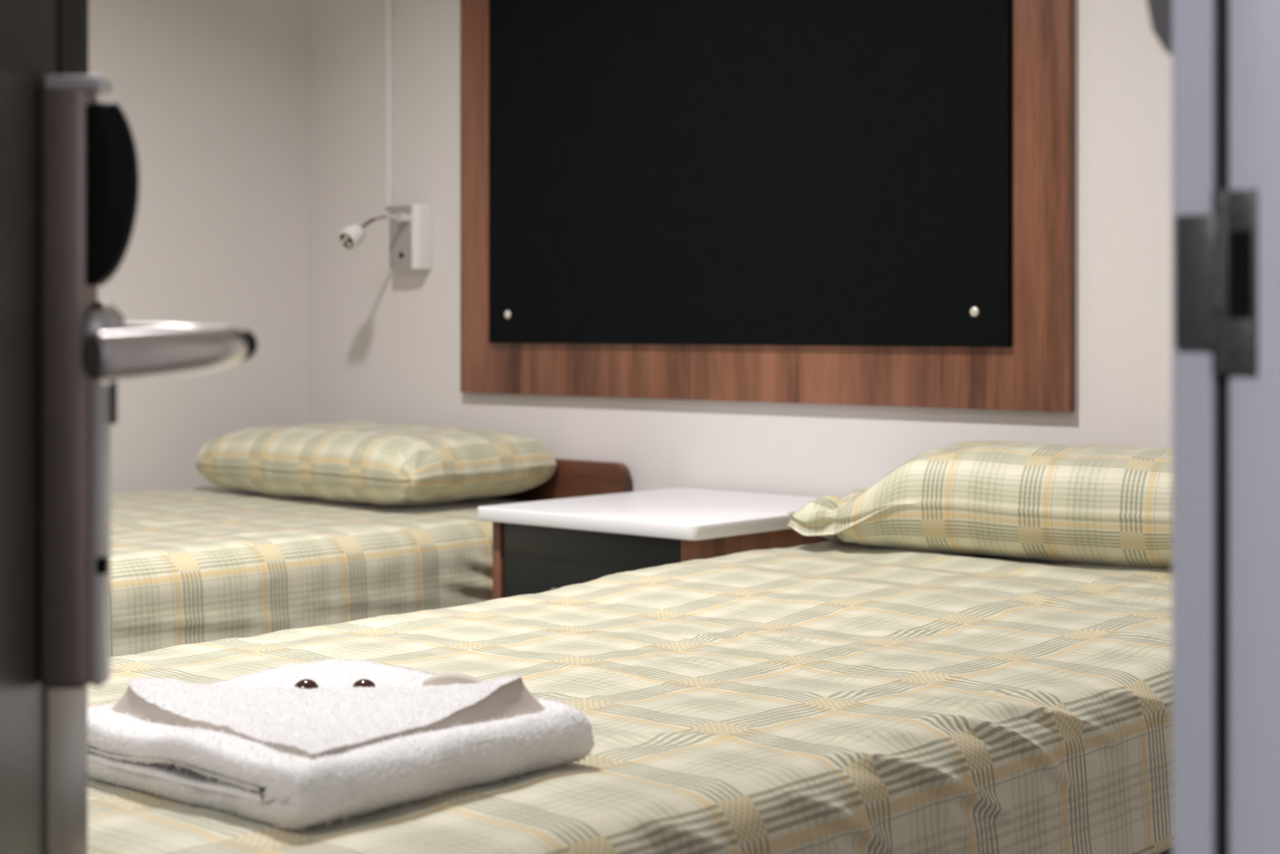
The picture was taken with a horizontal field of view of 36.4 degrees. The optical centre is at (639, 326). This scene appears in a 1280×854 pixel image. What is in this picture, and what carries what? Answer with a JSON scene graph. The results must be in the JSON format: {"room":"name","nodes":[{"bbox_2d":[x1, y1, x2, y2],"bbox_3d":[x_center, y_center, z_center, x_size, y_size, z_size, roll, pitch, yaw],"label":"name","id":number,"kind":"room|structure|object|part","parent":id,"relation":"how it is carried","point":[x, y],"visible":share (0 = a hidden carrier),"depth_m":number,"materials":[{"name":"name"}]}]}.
{"room":"hotel room","nodes":[
{"label":"hotel room","id":0,"kind":"room"},
{"bbox_2d":[88,0,306,493],"bbox_3d":[-1.918,-0.270,3.115,0.100,2.400,3.424,0,0,41],"label":"wall","id":1,"kind":"structure","parent":0,"point":[211,95],"depth_m":4.16,"materials":[{"name":"paint"}]},
{"bbox_2d":[306,0,1172,498],"bbox_3d":[1.029,-0.270,2.861,4.850,2.400,0.100,0,0,41],"label":"wall","id":2,"kind":"structure","parent":0,"point":[384,343],"depth_m":3.69,"materials":[{"name":"paint"}]},
{"bbox_2d":[337,204,431,270],"bbox_3d":[-0.540,-0.188,4.040,0.089,0.136,0.211,0,0,41],"label":"reading lamp","id":3,"kind":"object","parent":2,"relation":"attached to","point":[410,225],"visible":1,"depth_m":4.07,"materials":[{"name":"white plastic"}]},
{"bbox_3d":[-0.503,-0.188,4.098,0.068,0.133,0.004,0,0,41],"label":"plate","id":4,"kind":"part","parent":3,"relation":"part of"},
{"bbox_2d":[396,211,412,222],"bbox_3d":[-0.494,-0.229,4.075,0.025,0.025,0.022,0,0,41],"label":"light switch","id":5,"kind":"object","parent":3,"relation":"attached to","point":[402,216],"depth_m":4.07,"materials":[{"name":"silver metal"}]},
{"bbox_2d":[384,0,393,206],"bbox_3d":[-0.537,-0.864,4.172,0.018,1.213,0.011,0,0,41],"label":"cable conduit","id":6,"kind":"object","parent":2,"relation":"attached to","point":[388,4],"visible":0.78,"depth_m":4.17,"materials":[{"name":"white plastic"}]},
{"bbox_2d":[460,0,1074,412],"bbox_3d":[0.155,-0.425,3.543,1.398,1.120,0.034,0,0,41],"label":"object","id":7,"kind":"object","parent":2,"relation":"attached to","point":[860,202],"visible":1,"depth_m":3.46,"materials":[{"name":"brown wood"}]},
{"bbox_3d":[-0.371,0.980,1.279,4.850,0.100,4.324,0,0,41],"label":"floor","id":8,"kind":"structure","parent":0,"visible":0},
{"bbox_2d":[492,457,631,501],"bbox_3d":[-1.042,0.595,3.249,0.933,0.671,2.042,0,0,41],"label":"headboard","id":9,"kind":"object","parent":8,"relation":"on","point":[571,478],"visible":0.16,"depth_m":3.76,"materials":[{"name":"brown wood"}]},
{"bbox_2d":[110,486,528,656],"bbox_3d":[-1.067,0.435,3.224,0.964,0.212,2.038,0,0,41],"label":"bed cover","id":10,"kind":"object","parent":9,"relation":"on","point":[200,564],"visible":0.56,"depth_m":3.20,"materials":[{"name":"fabric"}]},
{"bbox_2d":[194,420,557,506],"bbox_3d":[-0.532,0.265,3.873,0.678,0.145,0.407,0,0,41],"label":"pillow","id":11,"kind":"object","parent":10,"relation":"on","point":[350,461],"visible":1,"depth_m":3.70,"materials":[{"name":"fabric"}]},
{"bbox_2d":[477,487,831,599],"bbox_3d":[0.075,0.614,3.259,0.474,0.632,0.523,0,0,41],"label":"bedside table","id":12,"kind":"object","parent":8,"relation":"on","point":[540,546],"visible":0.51,"depth_m":3.12,"materials":[{"name":"white laminate"}]},
{"bbox_3d":[-0.074,0.625,3.402,0.017,0.610,0.493,0,0,41],"label":"panel","id":13,"kind":"part","parent":12,"relation":"part of","materials":[{"name":"brown wood"}]},
{"bbox_3d":[0.016,0.396,3.196,0.387,0.148,0.296,0,0,41],"label":"drawer","id":14,"kind":"part","parent":12,"relation":"part of","materials":[{"name":"black wood"}]},
{"bbox_3d":[0.231,0.625,3.131,0.017,0.610,0.493,0,0,41],"label":"panel","id":15,"kind":"part","parent":12,"relation":"part of","materials":[{"name":"brown wood"}]},
{"bbox_2d":[1160,847,1172,853],"bbox_3d":[0.126,0.595,2.216,0.937,0.670,2.042,0,0,41],"label":"bed","id":16,"kind":"object","parent":8,"relation":"on","point":[1168,851],"visible":0.02,"depth_m":2.00,"materials":[{"name":"brown wood"}]},
{"bbox_2d":[87,541,1172,853],"bbox_3d":[0.103,0.427,2.189,0.959,0.199,2.038,0,0,41],"label":"bed cover","id":17,"kind":"object","parent":16,"relation":"on","point":[828,697],"visible":0.68,"depth_m":1.88,"materials":[{"name":"fabric"}]},
{"bbox_2d":[87,682,596,833],"bbox_3d":[-0.252,0.325,1.548,0.334,0.059,0.319,0,0,41],"label":"folded towel","id":18,"kind":"object","parent":17,"relation":"on","point":[220,771],"visible":0.51,"depth_m":1.43,"materials":[{"name":"white fabric"}]},
{"bbox_2d":[111,656,545,759],"bbox_3d":[-0.249,0.292,1.562,0.295,0.032,0.260,0,0,41],"label":"cloth","id":19,"kind":"object","parent":18,"relation":"on","point":[245,704],"visible":0.99,"depth_m":1.52,"materials":[{"name":"white fabric"}]},
{"bbox_2d":[294,679,318,689],"bbox_3d":[-0.282,0.308,1.645,0.023,0.021,0.023,0,0,41],"label":"bead","id":20,"kind":"object","parent":19,"relation":"on","point":[305,683],"visible":0.41,"depth_m":1.64},
{"bbox_2d":[351,679,375,687],"bbox_3d":[-0.233,0.308,1.645,0.023,0.021,0.023,0,0,41],"label":"bead","id":21,"kind":"object","parent":18,"relation":"on","point":[364,682],"visible":0.39,"depth_m":1.64},
{"bbox_2d":[787,440,1172,568],"bbox_3d":[0.610,0.254,2.878,0.737,0.164,0.337,0,0,32],"label":"pillow","id":22,"kind":"object","parent":17,"relation":"on","point":[1091,504],"visible":0.73,"depth_m":2.76,"materials":[{"name":"fabric"}]},
{"bbox_3d":[0.469,-0.270,1.069,0.114,2.400,3.324,0,0,41],"label":"wall","id":23,"kind":"structure","parent":0,"visible":0},
{"bbox_2d":[0,0,257,853],"bbox_3d":[-0.277,-0.089,0.719,0.169,2.022,0.826,0,0,-2],"label":"door","id":24,"kind":"structure","parent":23,"relation":"in","point":[69,180],"depth_m":1.03,"materials":[{"name":"laminate"}]},
{"bbox_3d":[-0.288,0.111,1.041,0.008,0.161,0.020,0,0,-2],"label":"plate","id":25,"kind":"part","parent":24,"relation":"part of","materials":[{"name":"silver metal"}]},
{"bbox_3d":[-0.246,0.012,0.989,0.083,0.029,0.137,0,0,-2],"label":"lever","id":26,"kind":"part","parent":24,"relation":"part of","materials":[{"name":"metal"}]},
{"bbox_2d":[1146,0,1172,55],"bbox_3d":[0.274,-0.217,0.966,0.035,0.182,0.036,0,0,41],"label":"wall fitting","id":27,"kind":"object","parent":23,"relation":"attached to","point":[1160,11],"visible":0.3,"depth_m":0.96,"materials":[{"name":"grey metal"}]},
{"bbox_2d":[1172,0,1279,853],"bbox_3d":[0.021,-0.120,0.563,0.127,2.100,0.892,0,0,41],"label":"trim","id":28,"kind":"structure","parent":23,"relation":"attached to","point":[1226,53],"depth_m":0.90,"materials":[{"name":"paint"}]},
{"bbox_3d":[0.266,-0.021,0.900,0.039,0.085,0.005,0,0,41],"label":"strike plate","id":29,"kind":"part","parent":28,"relation":"part of","materials":[{"name":"metal"}]}
]}

